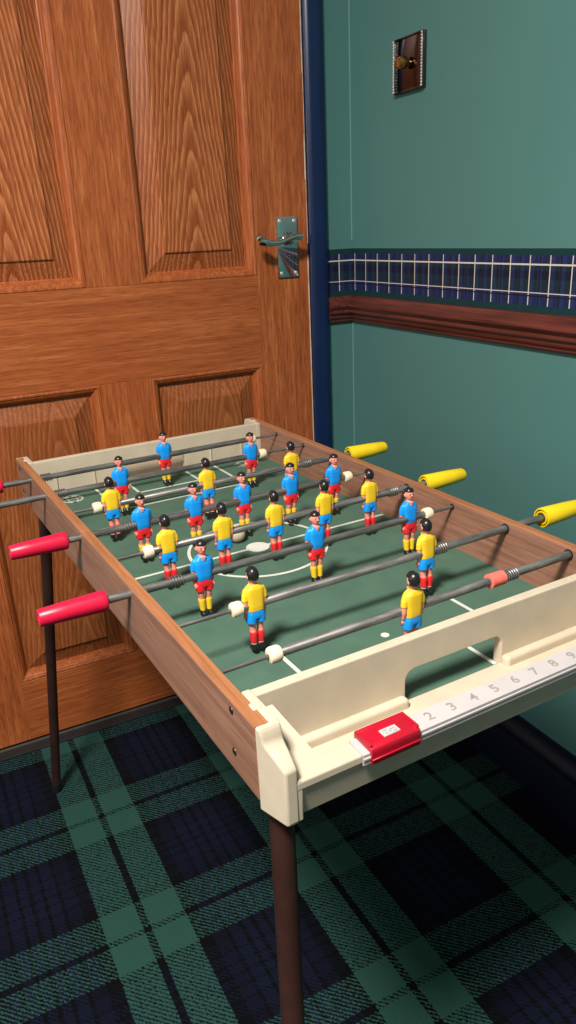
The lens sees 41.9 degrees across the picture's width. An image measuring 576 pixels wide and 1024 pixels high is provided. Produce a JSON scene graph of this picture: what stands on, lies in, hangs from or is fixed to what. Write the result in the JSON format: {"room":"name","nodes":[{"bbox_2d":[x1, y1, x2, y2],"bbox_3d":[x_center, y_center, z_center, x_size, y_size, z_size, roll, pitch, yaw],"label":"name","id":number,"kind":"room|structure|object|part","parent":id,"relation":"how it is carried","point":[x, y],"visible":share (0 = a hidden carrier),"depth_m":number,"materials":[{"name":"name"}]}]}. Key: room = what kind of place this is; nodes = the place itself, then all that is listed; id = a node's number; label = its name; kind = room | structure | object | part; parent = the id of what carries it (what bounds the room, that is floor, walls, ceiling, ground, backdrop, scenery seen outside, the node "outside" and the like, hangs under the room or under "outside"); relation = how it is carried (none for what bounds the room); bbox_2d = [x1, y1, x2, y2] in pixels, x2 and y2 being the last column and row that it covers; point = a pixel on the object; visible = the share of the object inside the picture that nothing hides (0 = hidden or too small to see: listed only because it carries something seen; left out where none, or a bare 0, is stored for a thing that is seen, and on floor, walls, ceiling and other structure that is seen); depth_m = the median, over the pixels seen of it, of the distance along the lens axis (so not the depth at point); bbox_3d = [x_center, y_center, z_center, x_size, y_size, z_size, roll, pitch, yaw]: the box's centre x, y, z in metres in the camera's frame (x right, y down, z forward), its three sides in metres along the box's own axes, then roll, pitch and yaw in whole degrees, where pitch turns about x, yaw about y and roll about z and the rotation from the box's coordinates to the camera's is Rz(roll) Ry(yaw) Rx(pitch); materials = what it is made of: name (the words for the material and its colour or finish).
{"room":"game room","nodes":[
{"label":"game room","id":0,"kind":"room"},
{"bbox_2d":[0,704,575,1023],"bbox_3d":[-0.445,1.052,0.046,3.120,0.050,3.500,-12,23,-25],"label":"floor","id":1,"kind":"structure","parent":0,"point":[438,888],"depth_m":1.16,"materials":[{"name":"carpet"}]},
{"bbox_2d":[0,418,575,1023],"bbox_3d":[-0.029,0.286,0.989,0.632,0.686,0.946,-14,23,-27],"label":"table","id":2,"kind":"object","parent":1,"relation":"on","point":[367,621],"visible":1,"depth_m":0.72,"materials":[{"name":"brown wood"}]},
{"bbox_3d":[-0.408,-0.029,0.993,0.060,0.019,0.019,-14,23,-27],"label":"handle","id":3,"kind":"part","parent":2,"relation":"part of","materials":[{"name":"plastic"}]},
{"bbox_3d":[-0.265,0.037,0.800,0.060,0.019,0.019,-14,23,-27],"label":"handle","id":4,"kind":"part","parent":2,"relation":"part of","materials":[{"name":"plastic"}]},
{"bbox_3d":[-0.396,0.235,1.259,0.117,0.581,0.018,11,25,32],"label":"leg","id":5,"kind":"part","parent":2,"relation":"part of","materials":[{"name":"brown paint"}]},
{"bbox_3d":[-0.189,0.085,0.661,0.060,0.019,0.019,-14,23,-27],"label":"handle","id":6,"kind":"part","parent":2,"relation":"part of","materials":[{"name":"plastic"}]},
{"bbox_3d":[-0.204,0.057,0.803,0.010,0.058,0.755,-14,23,-27],"label":"panel","id":7,"kind":"part","parent":2,"relation":"part of","materials":[{"name":"brown wood"}]},
{"bbox_3d":[-0.222,-0.085,1.193,0.393,0.068,0.066,-14,23,-27],"label":"moulding","id":8,"kind":"part","parent":2,"relation":"part of","materials":[{"name":"beige plastic"}]},
{"bbox_3d":[-0.206,-0.078,1.099,0.447,0.008,0.008,-14,23,-27],"label":"rod","id":9,"kind":"part","parent":2,"relation":"part of","materials":[{"name":"metal"}]},
{"bbox_3d":[-0.176,-0.052,1.025,0.474,0.008,0.008,-14,23,-27],"label":"rod","id":10,"kind":"part","parent":2,"relation":"part of","materials":[{"name":"metal"}]},
{"bbox_3d":[-0.080,-0.042,0.986,0.424,0.008,0.008,-14,23,-27],"label":"rod","id":11,"kind":"part","parent":2,"relation":"part of","materials":[{"name":"metal"}]},
{"bbox_3d":[-0.073,-0.010,0.901,0.424,0.008,0.008,-14,23,-27],"label":"rod","id":12,"kind":"part","parent":2,"relation":"part of","materials":[{"name":"metal"}]},
{"bbox_2d":[233,525,244,541],"bbox_3d":[-0.062,0.026,0.911,0.021,0.021,0.021,-12,23,-25],"label":"ball","id":13,"kind":"object","parent":2,"relation":"on","point":[238,537],"visible":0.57,"depth_m":0.90,"materials":[{"name":"grey plastic"}]},
{"bbox_2d":[246,542,269,551],"bbox_3d":[-0.036,0.042,0.897,0.028,0.001,0.028,-14,23,-27],"label":"spot","id":14,"kind":"object","parent":2,"relation":"on","point":[250,546],"depth_m":0.90,"materials":[{"name":"white paint"}]},
{"bbox_3d":[0.003,0.005,0.851,0.426,0.008,0.008,-14,23,-27],"label":"rod","id":15,"kind":"part","parent":2,"relation":"part of","materials":[{"name":"metal"}]},
{"bbox_3d":[0.006,0.038,0.764,0.432,0.008,0.008,-14,23,-27],"label":"rod","id":16,"kind":"part","parent":2,"relation":"part of","materials":[{"name":"metal"}]},
{"bbox_3d":[0.009,0.476,0.568,0.018,0.581,0.118,-3,21,-2],"label":"leg","id":17,"kind":"part","parent":2,"relation":"part of","materials":[{"name":"brown paint"}]},
{"bbox_3d":[0.096,0.050,0.722,0.452,0.008,0.008,-14,23,-27],"label":"rod","id":18,"kind":"part","parent":2,"relation":"part of","materials":[{"name":"metal"}]},
{"bbox_3d":[0.114,-0.089,1.088,0.064,0.022,0.022,-14,23,-27],"label":"handle","id":19,"kind":"part","parent":2,"relation":"part of","materials":[{"name":"yellow plastic"}]},
{"bbox_2d":[381,633,388,636],"bbox_3d":[0.089,0.113,0.691,0.008,0.001,0.008,-14,23,-27],"label":"spot","id":20,"kind":"object","parent":2,"relation":"on","point":[382,634],"depth_m":0.69,"materials":[{"name":"white paint"}]},
{"bbox_3d":[0.141,0.072,0.656,0.461,0.008,0.008,-14,23,-27],"label":"rod","id":21,"kind":"part","parent":2,"relation":"part of","materials":[{"name":"metal"}]},
{"bbox_3d":[0.146,0.125,0.589,0.393,0.068,0.066,-14,23,-27],"label":"moulding","id":22,"kind":"part","parent":2,"relation":"part of","materials":[{"name":"beige plastic"}]},
{"bbox_3d":[0.128,-0.024,0.977,0.010,0.058,0.755,-14,23,-27],"label":"panel","id":23,"kind":"part","parent":2,"relation":"part of","materials":[{"name":"brown wood"}]},
{"bbox_3d":[0.197,-0.042,0.953,0.064,0.022,0.022,-14,23,-27],"label":"handle","id":24,"kind":"part","parent":2,"relation":"part of","materials":[{"name":"yellow plastic"}]},
{"bbox_3d":[0.170,0.134,0.574,0.286,0.009,0.018,-14,23,-27],"label":"scorer rail","id":25,"kind":"part","parent":2,"relation":"part of","materials":[{"name":"white plastic"}]},
{"bbox_3d":[0.302,0.000,0.830,0.064,0.022,0.022,-14,23,-27],"label":"handle","id":26,"kind":"part","parent":2,"relation":"part of","materials":[{"name":"yellow plastic"}]},
{"bbox_2d":[322,0,353,452],"bbox_3d":[-1.243,-0.549,0.849,3.000,2.450,0.120,-12,23,-25],"label":"wall","id":27,"kind":"structure","parent":0,"point":[335,27],"depth_m":1.47,"materials":[{"name":"green paint"}]},
{"bbox_2d":[0,694,183,761],"bbox_3d":[-0.276,0.411,1.656,0.786,0.004,0.076,-12,23,-25],"label":"trim","id":28,"kind":"structure","parent":27,"relation":"attached to","point":[105,724],"depth_m":1.57,"materials":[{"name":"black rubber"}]},
{"bbox_2d":[0,0,313,748],"bbox_3d":[-0.310,-0.516,1.291,0.786,1.973,0.091,-12,23,-25],"label":"door","id":29,"kind":"structure","parent":27,"relation":"in","point":[154,260],"depth_m":1.35,"materials":[{"name":"brown wood"}]},
{"bbox_3d":[-0.476,-0.685,1.169,0.230,0.665,0.037,-12,23,-25],"label":"panel","id":30,"kind":"part","parent":29,"relation":"part of","materials":[{"name":"brown wood"}]},
{"bbox_3d":[-0.443,0.048,1.444,0.230,0.561,0.037,-12,23,-25],"label":"panel","id":31,"kind":"part","parent":29,"relation":"part of","materials":[{"name":"brown wood"}]},
{"bbox_3d":[-0.282,0.338,1.636,0.560,0.132,0.040,-12,23,-25],"label":"rail","id":32,"kind":"part","parent":29,"relation":"part of","materials":[{"name":"brown wood"}]},
{"bbox_3d":[-0.313,-0.328,1.386,0.560,0.171,0.040,-12,23,-25],"label":"rail","id":33,"kind":"part","parent":29,"relation":"part of","materials":[{"name":"brown wood"}]},
{"bbox_3d":[-0.184,-0.750,1.305,0.232,0.665,0.037,-12,23,-25],"label":"panel","id":34,"kind":"part","parent":29,"relation":"part of","materials":[{"name":"brown wood"}]},
{"bbox_3d":[-0.150,-0.017,1.581,0.232,0.561,0.037,-12,23,-25],"label":"panel","id":35,"kind":"part","parent":29,"relation":"part of","materials":[{"name":"brown wood"}]},
{"bbox_3d":[-0.022,-0.515,1.421,0.096,0.025,0.045,-12,23,-25],"label":"lever","id":36,"kind":"part","parent":29,"relation":"part of","materials":[{"name":"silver metal"}]},
{"bbox_3d":[-0.002,-0.515,1.463,0.045,0.112,0.005,-12,23,-25],"label":"handle plate","id":37,"kind":"part","parent":29,"relation":"part of","materials":[{"name":"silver metal"}]},
{"bbox_2d":[300,0,331,447],"bbox_3d":[-0.334,-0.545,1.325,0.864,2.030,0.115,-12,23,-25],"label":"trim","id":38,"kind":"structure","parent":27,"relation":"attached to","point":[311,10],"depth_m":1.46,"materials":[{"name":"blue paint"}]},
{"bbox_2d":[328,248,352,296],"bbox_3d":[0.103,-0.487,1.533,0.064,0.091,0.001,-12,23,-25],"label":"trim","id":39,"kind":"structure","parent":27,"relation":"attached to","point":[339,260],"depth_m":1.53,"materials":[{"name":"paper"}]},
{"bbox_2d":[329,295,351,323],"bbox_3d":[0.112,-0.417,1.549,0.064,0.053,0.024,-12,23,-25],"label":"trim","id":40,"kind":"structure","parent":27,"relation":"attached to","point":[339,310],"depth_m":1.54,"materials":[{"name":"brown wood"}]},
{"bbox_2d":[350,0,575,755],"bbox_3d":[0.875,-0.385,0.154,0.120,2.450,3.320,-12,23,-25],"label":"wall","id":41,"kind":"structure","parent":0,"point":[483,154],"depth_m":1.23,"materials":[{"name":"green paint"}]},
{"bbox_2d":[348,0,354,445],"bbox_3d":[0.114,-0.884,1.399,0.003,2.325,0.003,-12,23,-25],"label":"trim","id":42,"kind":"structure","parent":41,"relation":"attached to","point":[348,0],"depth_m":1.48,"materials":[{"name":"teal paint"}]},
{"bbox_2d":[392,29,426,94],"bbox_3d":[0.196,-0.750,1.258,0.026,0.082,0.084,-12,23,-25],"label":"dimmer switch","id":43,"kind":"object","parent":41,"relation":"attached to","point":[410,50],"visible":1,"depth_m":1.25,"materials":[{"name":"brown wood"}]},
{"bbox_3d":[0.192,-0.751,1.257,0.019,0.019,0.019,-12,23,-25],"label":"knob","id":44,"kind":"part","parent":43,"relation":"part of","materials":[{"name":"gold metal"}]},
{"bbox_2d":[349,295,575,354],"bbox_3d":[0.857,0.046,0.224,0.024,0.053,3.200,-12,23,-25],"label":"trim","id":45,"kind":"structure","parent":41,"relation":"attached to","point":[539,331],"depth_m":1.23,"materials":[{"name":"brown wood"}]},
{"bbox_2d":[352,248,575,316],"bbox_3d":[0.864,-0.023,0.204,0.001,0.091,3.200,-12,23,-25],"label":"wallpaper border","id":46,"kind":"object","parent":41,"relation":"attached to","point":[536,280],"depth_m":1.23,"materials":[{"name":"paper"}]},
{"bbox_2d":[465,715,575,830],"bbox_3d":[0.891,0.734,0.484,0.017,0.124,3.200,-12,23,-25],"label":"baseboard","id":47,"kind":"structure","parent":41,"relation":"attached to","point":[538,763],"depth_m":1.31,"materials":[{"name":"blue paint"}]}
]}

